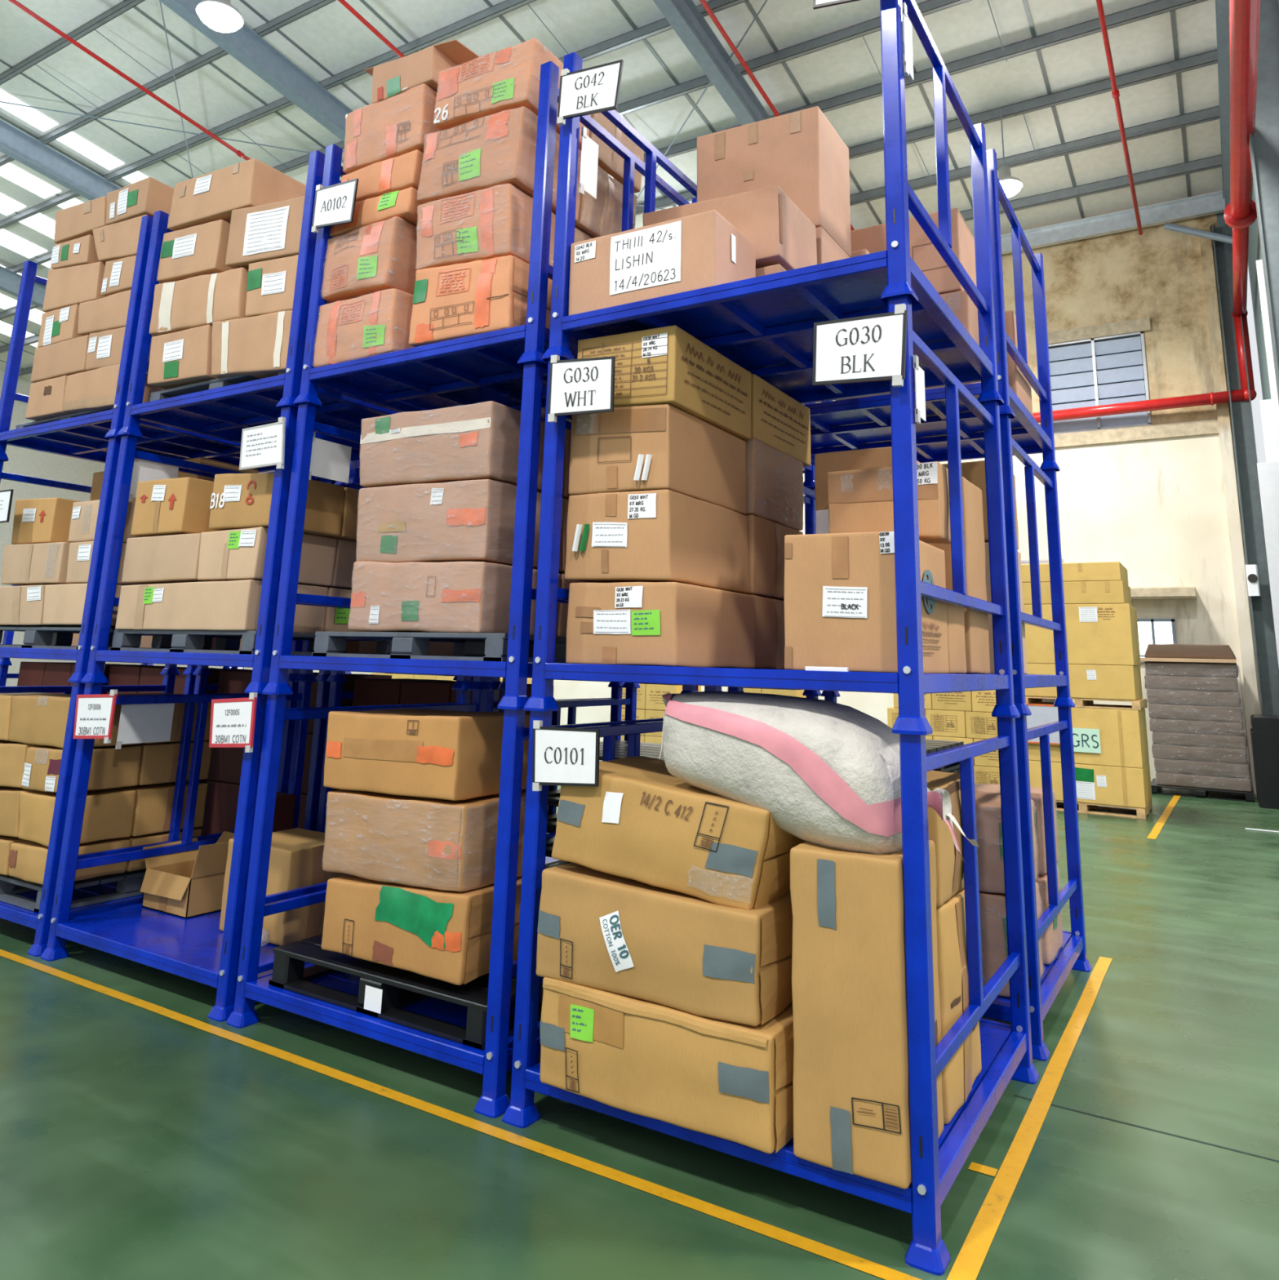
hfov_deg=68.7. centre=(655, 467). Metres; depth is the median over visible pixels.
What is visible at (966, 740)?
carton
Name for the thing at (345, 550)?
carton
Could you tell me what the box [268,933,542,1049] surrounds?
pallet
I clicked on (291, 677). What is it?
cup
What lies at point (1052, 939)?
carton
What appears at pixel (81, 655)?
rack
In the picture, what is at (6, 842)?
carton
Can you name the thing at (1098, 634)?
carton
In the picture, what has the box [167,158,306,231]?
carton
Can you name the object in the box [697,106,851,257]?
carton
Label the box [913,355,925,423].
sign
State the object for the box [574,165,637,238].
carton
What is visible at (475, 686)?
cup
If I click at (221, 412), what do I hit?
rack
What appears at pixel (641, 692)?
carton
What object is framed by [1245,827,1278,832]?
floor marking
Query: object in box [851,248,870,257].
carton
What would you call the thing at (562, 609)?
carton
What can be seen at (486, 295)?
carton
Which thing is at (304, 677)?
cup
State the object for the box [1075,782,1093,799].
print
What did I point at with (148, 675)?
carton
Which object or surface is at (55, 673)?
carton
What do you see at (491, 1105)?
rack foot
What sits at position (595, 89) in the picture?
sign
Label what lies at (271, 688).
rack foot
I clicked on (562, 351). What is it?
cup
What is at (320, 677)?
cup
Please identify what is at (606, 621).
print
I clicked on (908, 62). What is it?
sign
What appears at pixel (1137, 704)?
wooden pallet
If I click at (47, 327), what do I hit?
print
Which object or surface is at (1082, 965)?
rack foot
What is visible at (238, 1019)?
rack foot
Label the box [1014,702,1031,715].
cup
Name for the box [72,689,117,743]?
sign
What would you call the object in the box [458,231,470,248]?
print
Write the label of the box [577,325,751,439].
carton
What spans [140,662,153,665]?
cup
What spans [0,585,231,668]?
rack
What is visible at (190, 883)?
carton
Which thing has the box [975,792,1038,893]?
carton
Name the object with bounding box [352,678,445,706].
carton
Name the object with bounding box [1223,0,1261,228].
pipe
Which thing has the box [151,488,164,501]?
label
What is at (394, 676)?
carton
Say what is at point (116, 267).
print
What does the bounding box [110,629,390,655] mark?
pallet
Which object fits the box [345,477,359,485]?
cup
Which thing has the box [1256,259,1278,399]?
trim
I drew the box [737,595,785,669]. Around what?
carton
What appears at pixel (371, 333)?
print
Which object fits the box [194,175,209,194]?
print
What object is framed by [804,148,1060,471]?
rack
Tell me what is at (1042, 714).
board
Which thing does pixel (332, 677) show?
cup
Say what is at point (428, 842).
carton
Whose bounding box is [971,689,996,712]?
carton
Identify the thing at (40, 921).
rack
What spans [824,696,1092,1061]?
rack
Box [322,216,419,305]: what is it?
carton
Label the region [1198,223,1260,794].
column
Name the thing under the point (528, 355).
cup
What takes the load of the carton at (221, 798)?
on the rack at (201, 686)
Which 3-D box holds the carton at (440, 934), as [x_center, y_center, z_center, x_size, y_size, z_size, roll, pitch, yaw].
[-1.069,2.174,4.580,0.944,0.375,0.626,-6,-14,31]
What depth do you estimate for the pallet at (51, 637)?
6.55 m
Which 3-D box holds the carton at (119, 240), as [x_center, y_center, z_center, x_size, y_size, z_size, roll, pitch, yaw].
[-3.802,-1.603,7.021,0.718,0.347,0.513,-6,-14,31]
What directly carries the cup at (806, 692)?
on the rack at (810, 503)
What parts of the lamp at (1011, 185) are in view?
suspension rod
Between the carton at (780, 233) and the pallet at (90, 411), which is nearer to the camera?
the carton at (780, 233)
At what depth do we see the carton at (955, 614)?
4.07 m
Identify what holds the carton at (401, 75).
on the carton at (391, 126)
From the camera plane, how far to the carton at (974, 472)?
5.25 m
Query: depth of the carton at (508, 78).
5.03 m
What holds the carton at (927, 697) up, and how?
on the carton at (892, 713)
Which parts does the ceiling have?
roof panel, roof panel, roof panel, roof panel, roof panel, roof panel, roof panel, roof panel, roof panel, sag rod, roof panel, roof panel, sag rod, tie rod, tie rod, roof panel, sag rod, roof panel, sag rod, roof panel, roof panel, sag rod, roof panel, tie rod, tie rod, tie rod, roof panel, roof panel, sag rod, sag rod, roof panel, sag rod, sag rod, roof panel, roof panel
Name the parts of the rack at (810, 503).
rail, post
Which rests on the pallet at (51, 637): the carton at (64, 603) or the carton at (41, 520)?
the carton at (64, 603)
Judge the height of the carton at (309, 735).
0.478 m
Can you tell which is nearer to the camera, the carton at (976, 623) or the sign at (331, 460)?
the carton at (976, 623)
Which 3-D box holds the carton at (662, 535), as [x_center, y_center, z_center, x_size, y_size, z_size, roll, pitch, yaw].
[0.021,0.374,4.457,0.574,0.405,0.836,-6,-14,31]
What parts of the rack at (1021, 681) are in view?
post, rail, post, rail, rail, post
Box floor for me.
[0,741,1278,1279]
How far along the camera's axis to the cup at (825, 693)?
7.00 m
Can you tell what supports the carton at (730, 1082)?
on the rack at (934, 1171)
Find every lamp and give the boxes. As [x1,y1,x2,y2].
[195,0,244,32]
[998,108,1023,197]
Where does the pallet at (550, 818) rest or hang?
on the pallet at (549, 842)
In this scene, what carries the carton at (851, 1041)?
on the rack at (934, 1171)
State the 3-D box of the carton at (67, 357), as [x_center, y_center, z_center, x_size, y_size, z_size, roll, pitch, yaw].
[-4.292,-0.754,7.133,0.763,0.280,0.511,-6,-14,31]
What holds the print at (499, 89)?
attached to the carton at (508, 78)
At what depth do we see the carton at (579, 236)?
5.31 m
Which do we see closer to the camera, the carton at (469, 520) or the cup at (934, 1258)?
the cup at (934, 1258)
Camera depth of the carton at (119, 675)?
9.28 m
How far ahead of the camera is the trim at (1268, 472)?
10.39 m
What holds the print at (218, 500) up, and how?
attached to the carton at (242, 500)
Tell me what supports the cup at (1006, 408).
on the rack at (865, 422)
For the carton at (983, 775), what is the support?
on the wooden pallet
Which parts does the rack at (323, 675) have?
post, post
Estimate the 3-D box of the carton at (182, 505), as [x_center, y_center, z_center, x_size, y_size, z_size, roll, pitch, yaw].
[-3.038,0.291,6.171,0.568,0.361,0.516,-6,-14,31]
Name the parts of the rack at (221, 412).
post, post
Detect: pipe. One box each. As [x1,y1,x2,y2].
[8,0,250,160]
[337,0,404,57]
[699,0,854,231]
[1032,226,1257,422]
[1096,0,1142,235]
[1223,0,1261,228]
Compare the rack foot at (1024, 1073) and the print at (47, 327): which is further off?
the print at (47, 327)
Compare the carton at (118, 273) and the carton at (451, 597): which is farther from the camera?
the carton at (118, 273)
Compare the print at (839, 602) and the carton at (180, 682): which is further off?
the carton at (180, 682)
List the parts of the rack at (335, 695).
post, rail, post, rail, rail, post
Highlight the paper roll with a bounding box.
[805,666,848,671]
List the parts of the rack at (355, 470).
post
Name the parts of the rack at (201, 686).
post, rail, post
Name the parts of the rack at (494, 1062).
post, rail, rail, post, post, rail, rail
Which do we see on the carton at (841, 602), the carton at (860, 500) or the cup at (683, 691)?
the carton at (860, 500)
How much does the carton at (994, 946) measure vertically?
0.496 m
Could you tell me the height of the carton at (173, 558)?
0.291 m
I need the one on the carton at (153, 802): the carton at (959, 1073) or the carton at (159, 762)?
the carton at (159, 762)
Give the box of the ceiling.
[0,0,1230,381]
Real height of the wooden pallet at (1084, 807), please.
0.130 m
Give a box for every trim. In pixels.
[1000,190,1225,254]
[1035,317,1151,344]
[1053,418,1218,448]
[1130,586,1196,599]
[1164,222,1232,244]
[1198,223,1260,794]
[1212,224,1278,716]
[1216,212,1226,227]
[1248,0,1278,403]
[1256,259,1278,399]
[1257,461,1278,664]
[1260,398,1278,462]
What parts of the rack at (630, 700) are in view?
post, rail, post, post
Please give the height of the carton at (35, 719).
0.320 m
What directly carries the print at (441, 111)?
attached to the carton at (508, 78)
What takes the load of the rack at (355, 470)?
on the rack at (335, 676)
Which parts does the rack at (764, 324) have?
post, rail, post, rail, rail, post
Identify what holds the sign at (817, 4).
attached to the rack at (764, 324)
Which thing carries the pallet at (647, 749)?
on the pallet at (553, 795)
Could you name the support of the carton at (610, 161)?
on the carton at (601, 216)
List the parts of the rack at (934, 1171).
post, rail, rail, post, rail, rail, post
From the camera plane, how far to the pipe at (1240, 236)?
15.97 m
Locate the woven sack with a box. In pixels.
[658,690,978,863]
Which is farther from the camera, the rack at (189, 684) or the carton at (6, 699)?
the rack at (189, 684)
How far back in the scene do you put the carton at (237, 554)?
5.55 m
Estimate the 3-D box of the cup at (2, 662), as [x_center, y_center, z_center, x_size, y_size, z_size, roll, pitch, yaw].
[-7.123,2.138,10.232,0.122,0.060,0.122,-6,-14,31]
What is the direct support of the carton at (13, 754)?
on the carton at (10, 797)
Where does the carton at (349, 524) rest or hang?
on the carton at (345, 550)
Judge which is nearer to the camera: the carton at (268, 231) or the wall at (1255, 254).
the carton at (268, 231)
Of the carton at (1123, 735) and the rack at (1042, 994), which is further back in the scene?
the carton at (1123, 735)
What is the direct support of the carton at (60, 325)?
on the carton at (67, 357)
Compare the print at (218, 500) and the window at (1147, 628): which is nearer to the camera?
the print at (218, 500)
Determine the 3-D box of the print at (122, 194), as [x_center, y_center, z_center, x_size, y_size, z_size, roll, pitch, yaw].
[-3.895,-1.940,6.831,0.129,0.178,0.004,-6,-14,31]
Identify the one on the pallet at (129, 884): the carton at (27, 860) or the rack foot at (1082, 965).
the carton at (27, 860)
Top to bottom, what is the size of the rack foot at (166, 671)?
0.060 m
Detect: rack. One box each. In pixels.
[0,215,319,479]
[0,435,319,682]
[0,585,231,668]
[0,665,18,686]
[0,675,298,956]
[40,681,470,1022]
[80,404,471,693]
[102,674,218,693]
[116,150,399,480]
[182,665,244,675]
[192,485,457,681]
[193,675,353,831]
[226,690,663,1118]
[262,360,698,710]
[266,461,365,488]
[293,61,697,430]
[316,680,622,863]
[326,484,624,689]
[345,459,360,485]
[497,487,821,696]
[500,688,817,839]
[502,711,1039,1275]
[524,293,1020,735]
[542,0,1004,405]
[728,413,1075,715]
[802,402,815,487]
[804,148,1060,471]
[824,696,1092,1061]
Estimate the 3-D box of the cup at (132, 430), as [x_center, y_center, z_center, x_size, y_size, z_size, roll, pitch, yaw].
[-3.502,-0.233,6.238,0.122,0.060,0.122,-6,-14,31]
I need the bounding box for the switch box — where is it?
[1245,564,1260,596]
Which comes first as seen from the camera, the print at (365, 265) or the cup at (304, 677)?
the print at (365, 265)
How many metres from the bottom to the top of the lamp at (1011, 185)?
1.543 m
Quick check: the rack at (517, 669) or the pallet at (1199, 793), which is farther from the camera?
the pallet at (1199, 793)
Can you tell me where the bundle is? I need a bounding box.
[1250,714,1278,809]
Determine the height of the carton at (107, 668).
0.480 m
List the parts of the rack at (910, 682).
post, rail, post, post, rail, rail, post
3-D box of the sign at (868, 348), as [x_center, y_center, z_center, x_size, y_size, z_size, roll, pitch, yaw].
[0.773,-0.439,3.549,0.373,0.314,0.021,-6,-14,31]
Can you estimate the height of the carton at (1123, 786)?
0.492 m
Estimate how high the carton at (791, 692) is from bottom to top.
0.426 m
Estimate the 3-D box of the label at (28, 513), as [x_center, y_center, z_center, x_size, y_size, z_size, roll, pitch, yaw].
[-4.583,0.351,6.840,0.168,0.095,0.001,-6,-14,30]
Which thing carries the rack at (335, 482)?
on the rack at (323, 675)
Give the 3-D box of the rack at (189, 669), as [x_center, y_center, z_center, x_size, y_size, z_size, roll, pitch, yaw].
[-4.467,1.313,9.740,1.752,1.609,1.732,-6,-14,31]
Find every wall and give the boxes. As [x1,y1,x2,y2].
[0,369,105,686]
[105,213,1262,792]
[1248,181,1271,399]
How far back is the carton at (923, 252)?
5.65 m
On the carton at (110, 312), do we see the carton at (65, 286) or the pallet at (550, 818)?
the carton at (65, 286)
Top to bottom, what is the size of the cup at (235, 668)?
0.060 m
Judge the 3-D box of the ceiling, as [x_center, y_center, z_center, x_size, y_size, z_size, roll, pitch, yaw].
[-10.331,-7.990,13.106,40.630,4.706,29.600,-6,-14,31]
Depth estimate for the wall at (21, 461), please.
32.32 m
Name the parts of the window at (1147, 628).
pane, pane, pane, pane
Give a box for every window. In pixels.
[1048,331,1151,434]
[1137,618,1177,662]
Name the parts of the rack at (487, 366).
post, rail, post, rail, rail, post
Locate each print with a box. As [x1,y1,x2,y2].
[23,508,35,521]
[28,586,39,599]
[43,316,52,344]
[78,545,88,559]
[97,336,110,357]
[111,262,120,285]
[117,190,126,213]
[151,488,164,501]
[163,340,181,361]
[173,235,193,257]
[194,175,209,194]
[209,493,225,509]
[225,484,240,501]
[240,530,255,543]
[262,271,284,293]
[357,257,373,274]
[366,328,377,342]
[380,192,391,205]
[432,104,448,122]
[432,488,442,504]
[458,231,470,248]
[461,154,477,173]
[492,82,506,99]
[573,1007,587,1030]
[594,524,625,542]
[595,609,627,633]
[633,612,653,630]
[824,587,866,617]
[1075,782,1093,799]
[1080,607,1096,620]
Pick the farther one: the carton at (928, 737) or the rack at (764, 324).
the carton at (928, 737)
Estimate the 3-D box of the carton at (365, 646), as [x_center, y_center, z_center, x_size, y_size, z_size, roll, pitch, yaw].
[-1.888,1.291,7.847,0.783,0.600,0.812,-6,-14,31]
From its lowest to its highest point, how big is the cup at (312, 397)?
0.060 m
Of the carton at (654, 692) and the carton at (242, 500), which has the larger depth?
the carton at (654, 692)
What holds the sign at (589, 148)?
attached to the rack at (764, 324)
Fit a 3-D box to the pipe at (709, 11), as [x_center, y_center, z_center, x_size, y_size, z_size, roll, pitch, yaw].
[-1.006,-7.565,10.485,0.100,3.095,23.009,-6,-14,31]
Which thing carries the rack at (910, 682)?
on the rack at (934, 1171)
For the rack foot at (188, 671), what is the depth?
8.45 m
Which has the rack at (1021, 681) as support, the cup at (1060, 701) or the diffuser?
the cup at (1060, 701)
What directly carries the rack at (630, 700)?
on the floor
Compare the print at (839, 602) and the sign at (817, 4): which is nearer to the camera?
the print at (839, 602)
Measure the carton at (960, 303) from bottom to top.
0.593 m
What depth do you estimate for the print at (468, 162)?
4.97 m
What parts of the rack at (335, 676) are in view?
post, post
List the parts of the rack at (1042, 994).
post, post, rail, rail, post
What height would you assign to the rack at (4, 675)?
1.609 m
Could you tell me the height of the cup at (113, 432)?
0.060 m
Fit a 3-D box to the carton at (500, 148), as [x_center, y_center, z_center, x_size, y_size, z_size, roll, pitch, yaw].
[-0.860,-1.623,5.233,0.766,0.460,0.599,-6,-14,31]
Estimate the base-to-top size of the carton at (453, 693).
0.358 m
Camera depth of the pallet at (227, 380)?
6.01 m
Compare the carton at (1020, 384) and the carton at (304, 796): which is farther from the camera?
the carton at (304, 796)
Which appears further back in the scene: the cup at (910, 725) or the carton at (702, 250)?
the carton at (702, 250)
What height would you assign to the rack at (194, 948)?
1.609 m
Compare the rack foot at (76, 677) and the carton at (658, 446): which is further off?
the rack foot at (76, 677)
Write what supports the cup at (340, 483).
on the rack at (335, 482)
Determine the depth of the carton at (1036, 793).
5.45 m
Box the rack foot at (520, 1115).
[502,1102,540,1128]
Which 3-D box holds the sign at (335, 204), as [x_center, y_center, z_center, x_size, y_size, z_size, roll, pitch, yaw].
[-1.854,-1.526,5.414,0.354,0.308,0.021,-6,-14,31]
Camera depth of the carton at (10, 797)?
6.12 m
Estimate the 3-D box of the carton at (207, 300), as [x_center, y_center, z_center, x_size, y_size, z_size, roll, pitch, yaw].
[-2.882,-1.040,6.352,1.000,0.419,0.581,-6,-14,31]
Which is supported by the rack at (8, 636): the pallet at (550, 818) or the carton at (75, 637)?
the carton at (75, 637)
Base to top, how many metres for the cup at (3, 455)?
0.060 m
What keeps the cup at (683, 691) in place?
on the rack at (517, 669)
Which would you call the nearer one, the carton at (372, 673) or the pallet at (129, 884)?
the pallet at (129, 884)
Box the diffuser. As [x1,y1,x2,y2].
[1000,180,1021,197]
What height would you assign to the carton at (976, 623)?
0.926 m
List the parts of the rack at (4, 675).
post, rail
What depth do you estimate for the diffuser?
14.85 m
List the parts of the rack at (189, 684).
post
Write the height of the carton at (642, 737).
0.437 m
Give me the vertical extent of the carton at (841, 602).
0.529 m
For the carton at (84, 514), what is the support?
on the carton at (80, 553)
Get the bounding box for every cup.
[0,451,8,462]
[0,659,11,665]
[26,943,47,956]
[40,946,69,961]
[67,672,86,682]
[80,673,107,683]
[104,428,121,439]
[116,426,142,438]
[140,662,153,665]
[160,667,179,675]
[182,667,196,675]
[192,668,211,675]
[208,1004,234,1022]
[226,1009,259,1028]
[231,666,244,669]
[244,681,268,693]
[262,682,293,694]
[276,395,298,408]
[288,673,299,681]
[293,392,322,407]
[294,673,315,682]
[311,475,319,479]
[315,673,331,681]
[326,674,346,681]
[333,480,348,486]
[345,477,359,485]
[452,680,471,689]
[468,681,491,690]
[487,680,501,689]
[497,681,505,690]
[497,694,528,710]
[517,350,548,368]
[542,346,573,362]
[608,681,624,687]
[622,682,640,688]
[680,690,698,693]
[802,689,821,696]
[803,480,815,487]
[821,690,839,697]
[880,281,918,306]
[892,715,933,735]
[905,1239,950,1275]
[977,390,1004,405]
[991,704,1020,717]
[999,404,1015,418]
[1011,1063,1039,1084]
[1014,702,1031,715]
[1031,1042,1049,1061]
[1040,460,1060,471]
[1053,697,1075,706]
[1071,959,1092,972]
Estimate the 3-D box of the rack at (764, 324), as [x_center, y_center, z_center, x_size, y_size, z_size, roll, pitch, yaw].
[0.675,-1.206,4.840,1.752,1.609,1.732,-6,-14,31]
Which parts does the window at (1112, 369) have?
pane, pane, pane, pane, pane, pane, pane, pane, pane, pane, pane, pane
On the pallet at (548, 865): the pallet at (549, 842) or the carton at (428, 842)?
the pallet at (549, 842)
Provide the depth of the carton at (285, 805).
6.62 m
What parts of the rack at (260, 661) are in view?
post, rail, rail, post, post, rail, rail, post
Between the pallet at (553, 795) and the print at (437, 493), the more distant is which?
the pallet at (553, 795)
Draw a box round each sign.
[0,488,13,523]
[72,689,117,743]
[115,702,174,749]
[128,457,178,502]
[208,692,257,752]
[239,417,285,470]
[308,431,351,483]
[311,177,358,233]
[532,720,599,791]
[547,355,615,422]
[556,59,623,125]
[578,126,598,199]
[812,303,907,386]
[813,0,859,9]
[902,2,913,79]
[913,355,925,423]
[1072,727,1101,753]
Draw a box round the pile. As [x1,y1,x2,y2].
[1140,644,1253,791]
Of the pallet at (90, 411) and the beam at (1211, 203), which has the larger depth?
the beam at (1211, 203)
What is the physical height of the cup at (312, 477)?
0.060 m
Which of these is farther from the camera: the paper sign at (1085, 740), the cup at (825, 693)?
the paper sign at (1085, 740)
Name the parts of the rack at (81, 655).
post, rail, post, post, rail, post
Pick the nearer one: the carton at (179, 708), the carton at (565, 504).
the carton at (565, 504)
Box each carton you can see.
[0,542,71,585]
[0,584,80,626]
[0,693,71,740]
[0,740,44,787]
[0,786,35,836]
[0,835,26,875]
[8,694,142,747]
[8,838,129,884]
[11,497,79,544]
[17,661,75,686]
[17,787,137,845]
[21,745,142,792]
[25,375,71,420]
[31,334,88,382]
[36,304,82,348]
[42,261,105,312]
[42,582,121,627]
[42,662,117,693]
[50,234,105,269]
[53,195,106,244]
[62,364,164,413]
[66,541,138,585]
[67,498,141,543]
[69,663,155,693]
[71,627,115,645]
[77,289,131,335]
[85,327,155,370]
[88,457,258,502]
[92,214,168,262]
[100,255,161,297]
[105,177,174,225]
[106,665,179,693]
[115,579,327,633]
[116,693,211,743]
[120,780,206,835]
[121,533,208,584]
[122,827,201,871]
[130,476,213,537]
[131,741,211,785]
[137,666,214,693]
[139,635,152,648]
[140,831,234,918]
[146,324,219,389]
[149,266,248,336]
[156,219,232,283]
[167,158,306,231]
[173,667,252,693]
[194,778,208,829]
[197,526,337,586]
[201,780,239,835]
[207,746,244,784]
[208,472,343,537]
[210,310,292,378]
[210,637,217,649]
[217,670,252,693]
[218,827,347,946]
[225,196,304,269]
[244,253,328,316]
[272,791,296,831]
[297,793,319,828]
[301,732,337,793]
[306,673,391,733]
[313,288,413,368]
[320,538,356,589]
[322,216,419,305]
[322,788,526,893]
[322,875,521,984]
[323,587,367,631]
[324,708,529,800]
[328,487,359,542]
[330,186,422,236]
[341,149,423,200]
[342,84,439,173]
[350,560,559,635]
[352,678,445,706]
[355,478,563,569]
[359,400,564,495]
[359,640,428,654]
[364,40,480,103]
[371,672,392,675]
[391,673,413,679]
[399,680,472,704]
[408,253,552,346]
[413,674,448,679]
[416,106,581,220]
[416,182,555,271]
[428,641,453,655]
[432,37,591,150]
[435,675,455,680]
[450,683,554,721]
[500,677,532,684]
[537,862,793,1026]
[538,976,794,1154]
[551,755,807,909]
[555,573,583,636]
[558,498,568,573]
[562,428,571,499]
[564,489,749,593]
[566,581,755,668]
[568,209,755,315]
[568,404,746,514]
[573,227,591,243]
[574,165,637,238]
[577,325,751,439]
[579,111,644,193]
[621,707,647,735]
[621,735,645,742]
[622,683,652,709]
[642,185,817,270]
[644,709,665,737]
[644,735,663,743]
[645,684,701,710]
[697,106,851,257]
[727,687,770,693]
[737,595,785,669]
[743,437,804,531]
[744,515,804,600]
[751,373,810,466]
[755,263,786,277]
[761,688,806,697]
[784,531,949,673]
[791,841,943,1187]
[814,446,920,533]
[815,226,849,264]
[827,461,951,542]
[835,290,981,400]
[850,207,977,294]
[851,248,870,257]
[887,706,925,728]
[893,693,932,709]
[925,709,966,737]
[925,734,934,739]
[926,476,990,674]
[926,770,964,906]
[931,691,972,711]
[933,735,975,764]
[936,888,981,1122]
[942,460,1018,549]
[946,603,966,674]
[965,711,997,738]
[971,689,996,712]
[973,737,999,767]
[973,764,999,785]
[974,782,1058,875]
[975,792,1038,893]
[979,881,1044,997]
[984,542,1027,674]
[1004,310,1032,415]
[1022,561,1128,586]
[1022,580,1131,604]
[1023,603,1141,666]
[1025,663,1142,700]
[1027,706,1149,768]
[1029,760,1152,808]
[1035,865,1063,964]
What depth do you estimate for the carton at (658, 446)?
4.25 m
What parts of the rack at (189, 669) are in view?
post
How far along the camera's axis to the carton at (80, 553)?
6.33 m
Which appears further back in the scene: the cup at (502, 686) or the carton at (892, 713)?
the carton at (892, 713)
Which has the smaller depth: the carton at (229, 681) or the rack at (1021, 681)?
the rack at (1021, 681)
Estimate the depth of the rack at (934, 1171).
3.60 m
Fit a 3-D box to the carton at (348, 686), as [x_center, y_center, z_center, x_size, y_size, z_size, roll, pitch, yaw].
[-2.696,2.030,8.061,0.532,0.479,0.611,-6,-14,31]
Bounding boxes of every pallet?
[0,626,240,649]
[0,868,146,912]
[15,407,113,429]
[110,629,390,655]
[149,371,285,401]
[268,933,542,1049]
[311,631,567,662]
[525,785,560,802]
[544,845,568,870]
[545,821,556,853]
[546,795,559,827]
[599,740,664,761]
[925,738,964,771]
[950,768,959,772]
[1025,695,1147,710]
[1054,800,1152,818]
[1151,777,1255,802]
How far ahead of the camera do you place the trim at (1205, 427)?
16.86 m
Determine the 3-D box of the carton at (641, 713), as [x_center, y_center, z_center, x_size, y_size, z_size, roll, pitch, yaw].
[-0.220,4.519,16.678,0.614,0.431,0.908,-6,-14,31]
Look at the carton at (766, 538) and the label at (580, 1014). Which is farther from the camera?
the carton at (766, 538)
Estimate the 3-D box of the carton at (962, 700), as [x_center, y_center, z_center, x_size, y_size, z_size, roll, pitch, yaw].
[4.441,3.394,13.814,0.564,0.366,0.609,-6,-14,31]
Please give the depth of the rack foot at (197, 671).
8.38 m
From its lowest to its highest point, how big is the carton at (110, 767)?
0.280 m
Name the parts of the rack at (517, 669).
post, rail, rail, post, post, rail, rail, post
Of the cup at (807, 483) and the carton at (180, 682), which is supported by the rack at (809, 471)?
the cup at (807, 483)
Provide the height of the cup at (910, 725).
0.060 m
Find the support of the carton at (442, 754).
on the carton at (428, 842)
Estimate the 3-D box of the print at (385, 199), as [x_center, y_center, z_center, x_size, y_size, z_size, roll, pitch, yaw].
[-1.528,-1.515,5.299,0.078,0.073,0.008,-6,-14,31]
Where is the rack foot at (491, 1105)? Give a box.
[474,1093,510,1118]
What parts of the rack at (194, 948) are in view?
post, rail, rail, post, rail, post, rail, post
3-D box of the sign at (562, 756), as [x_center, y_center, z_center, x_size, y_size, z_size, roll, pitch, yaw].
[-0.375,1.208,3.888,0.342,0.286,0.021,-6,-14,31]
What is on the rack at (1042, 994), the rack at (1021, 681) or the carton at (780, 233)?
the rack at (1021, 681)
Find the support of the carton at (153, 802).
on the carton at (135, 864)
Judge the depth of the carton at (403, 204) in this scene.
5.30 m
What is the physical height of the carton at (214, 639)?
0.599 m
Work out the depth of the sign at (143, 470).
6.33 m
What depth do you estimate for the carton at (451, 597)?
4.68 m
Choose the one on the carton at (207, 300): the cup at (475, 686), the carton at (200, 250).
the carton at (200, 250)
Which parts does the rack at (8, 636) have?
post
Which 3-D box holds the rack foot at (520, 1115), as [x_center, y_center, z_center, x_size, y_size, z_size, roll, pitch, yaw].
[-0.540,2.601,3.774,0.122,0.060,0.122,-6,-14,31]
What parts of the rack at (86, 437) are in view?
post, rail, rail, post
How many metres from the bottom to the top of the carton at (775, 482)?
0.409 m
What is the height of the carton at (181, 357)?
0.367 m
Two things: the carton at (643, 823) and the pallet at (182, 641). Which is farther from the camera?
the pallet at (182, 641)
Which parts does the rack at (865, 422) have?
post, rail, rail, post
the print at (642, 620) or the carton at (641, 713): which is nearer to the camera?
the print at (642, 620)
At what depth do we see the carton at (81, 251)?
7.09 m
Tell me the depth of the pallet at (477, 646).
4.74 m
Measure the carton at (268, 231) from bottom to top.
0.458 m
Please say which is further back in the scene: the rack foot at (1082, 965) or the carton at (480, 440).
the rack foot at (1082, 965)
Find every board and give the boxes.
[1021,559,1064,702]
[1026,703,1060,744]
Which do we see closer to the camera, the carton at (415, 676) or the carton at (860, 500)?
the carton at (860, 500)
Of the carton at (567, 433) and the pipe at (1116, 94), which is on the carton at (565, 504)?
the carton at (567, 433)
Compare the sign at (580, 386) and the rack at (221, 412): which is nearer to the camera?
the sign at (580, 386)
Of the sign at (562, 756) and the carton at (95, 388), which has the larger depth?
the carton at (95, 388)
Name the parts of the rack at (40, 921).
post, rail, rail, post, rail, post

